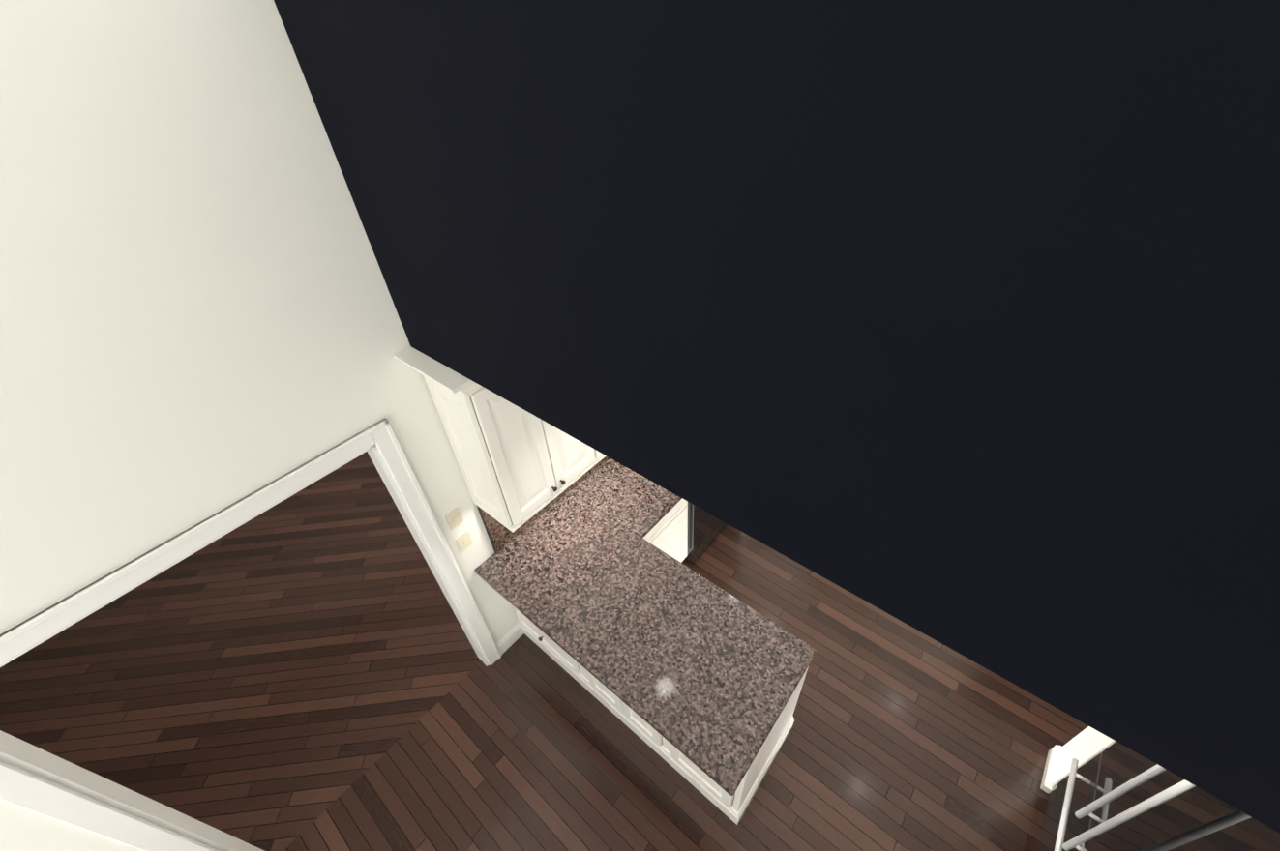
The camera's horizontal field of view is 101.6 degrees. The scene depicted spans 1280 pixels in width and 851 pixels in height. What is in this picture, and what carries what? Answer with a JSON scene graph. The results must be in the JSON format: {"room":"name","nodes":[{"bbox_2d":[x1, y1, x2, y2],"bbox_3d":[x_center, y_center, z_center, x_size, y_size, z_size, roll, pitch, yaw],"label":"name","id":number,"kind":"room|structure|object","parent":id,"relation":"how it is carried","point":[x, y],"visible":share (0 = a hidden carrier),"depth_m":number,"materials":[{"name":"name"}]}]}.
{"room":"kitchen","nodes":[
{"label":"kitchen","id":0,"kind":"room"},
{"bbox_2d":[0,0,519,850],"bbox_3d":[-2.007,0.815,1.677,0.105,3.900,9.780,26,49,31],"label":"wall","id":1,"kind":"structure","parent":0,"point":[199,319],"depth_m":1.57,"materials":[{"name":"beige paint"}]},
{"bbox_2d":[0,417,501,850],"bbox_3d":[-1.607,1.190,2.546,0.161,2.162,1.610,26,49,31],"label":"door frame","id":2,"kind":"structure","parent":1,"relation":"attached to","point":[34,779],"depth_m":2.01,"materials":[{"name":"white paint"}]},
{"bbox_2d":[445,506,463,530],"bbox_3d":[-1.004,0.504,2.825,0.008,0.116,0.082,26,49,31],"label":"switch plate","id":3,"kind":"object","parent":1,"relation":"attached to","point":[454,520],"depth_m":2.82,"materials":[{"name":"beige plastic"}]},
{"bbox_2d":[455,531,473,552],"bbox_3d":[-0.992,0.659,2.956,0.008,0.116,0.082,26,49,31],"label":"switch plate","id":4,"kind":"object","parent":1,"relation":"attached to","point":[463,542],"depth_m":2.95,"materials":[{"name":"beige plastic"}]},
{"bbox_2d":[405,347,598,536],"bbox_3d":[-0.618,-0.059,2.648,0.353,0.992,0.636,26,49,31],"label":"upper cabinet","id":5,"kind":"object","parent":1,"relation":"attached to","point":[513,463],"depth_m":2.53,"materials":[{"name":"beige paint"}]},
{"bbox_2d":[495,622,523,655],"bbox_3d":[-0.525,2.034,3.026,10.100,0.135,11.880,26,49,31],"label":"baseboard","id":6,"kind":"structure","parent":1,"relation":"attached to","point":[510,639],"depth_m":3.67,"materials":[{"name":"white paint"}]},
{"bbox_2d":[598,451,610,463],"bbox_3d":[-0.232,-0.374,2.987,0.353,0.992,0.569,26,49,31],"label":"upper cabinet","id":7,"kind":"object","parent":1,"relation":"attached to","point":[603,459],"depth_m":3.70,"materials":[{"name":"beige paint"}]},
{"bbox_2d":[0,451,1088,850],"bbox_3d":[-0.916,1.878,3.396,11.600,0.060,12.200,26,49,31],"label":"floor","id":8,"kind":"structure","parent":0,"point":[903,735],"depth_m":3.34,"materials":[{"name":"brown wood"}]},
{"bbox_2d":[514,610,587,689],"bbox_3d":[-0.426,1.119,3.507,0.654,0.898,0.633,26,49,31],"label":"base cabinet","id":9,"kind":"object","parent":8,"relation":"on","point":[550,648],"depth_m":3.51,"materials":[{"name":"beige paint"}]},
{"bbox_2d":[579,668,664,759],"bbox_3d":[0.078,1.369,3.168,0.660,0.898,0.633,26,49,31],"label":"base cabinet","id":10,"kind":"object","parent":8,"relation":"on","point":[645,732],"depth_m":3.16,"materials":[{"name":"beige paint"}]},
{"bbox_2d":[645,498,687,564],"bbox_3d":[-0.052,0.795,3.858,0.618,0.898,0.575,26,49,31],"label":"base cabinet","id":11,"kind":"object","parent":8,"relation":"on","point":[670,534],"depth_m":3.64,"materials":[{"name":"beige paint"}]},
{"bbox_2d":[571,458,680,536],"bbox_3d":[-0.063,0.436,3.559,0.638,0.036,0.550,26,49,31],"label":"countertop","id":12,"kind":"structure","parent":11,"relation":"on","point":[634,500],"depth_m":3.49,"materials":[{"name":"stone"}]},
{"bbox_2d":[684,502,727,563],"bbox_3d":[0.416,0.429,4.178,0.691,0.952,0.760,26,49,31],"label":"gas range","id":13,"kind":"object","parent":8,"relation":"on","point":[704,529],"depth_m":4.01,"materials":[{"name":"black metal"}]},
{"bbox_2d":[664,656,813,825],"bbox_3d":[0.512,1.585,2.874,0.474,0.898,0.633,26,49,31],"label":"base cabinet","id":14,"kind":"object","parent":8,"relation":"on","point":[732,809],"depth_m":2.83,"materials":[{"name":"beige paint"}]},
{"bbox_2d":[475,490,816,800],"bbox_3d":[-0.047,1.008,2.881,1.798,0.036,0.792,26,49,31],"label":"countertop","id":15,"kind":"structure","parent":14,"relation":"on","point":[709,673],"depth_m":2.75,"materials":[{"name":"brown stone"}]},
{"bbox_2d":[1038,742,1279,850],"bbox_3d":[2.114,1.699,1.885,0.797,1.780,0.950,26,49,31],"label":"railing","id":16,"kind":"object","parent":8,"relation":"on","point":[1116,796],"visible":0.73,"depth_m":1.95,"materials":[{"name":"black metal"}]},
{"bbox_2d":[273,0,1279,833],"bbox_3d":[-0.071,-0.149,0.778,3.060,1.490,0.702,26,49,31],"label":"wall","id":17,"kind":"structure","parent":0,"point":[953,325],"depth_m":0.84,"materials":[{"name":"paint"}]}
]}

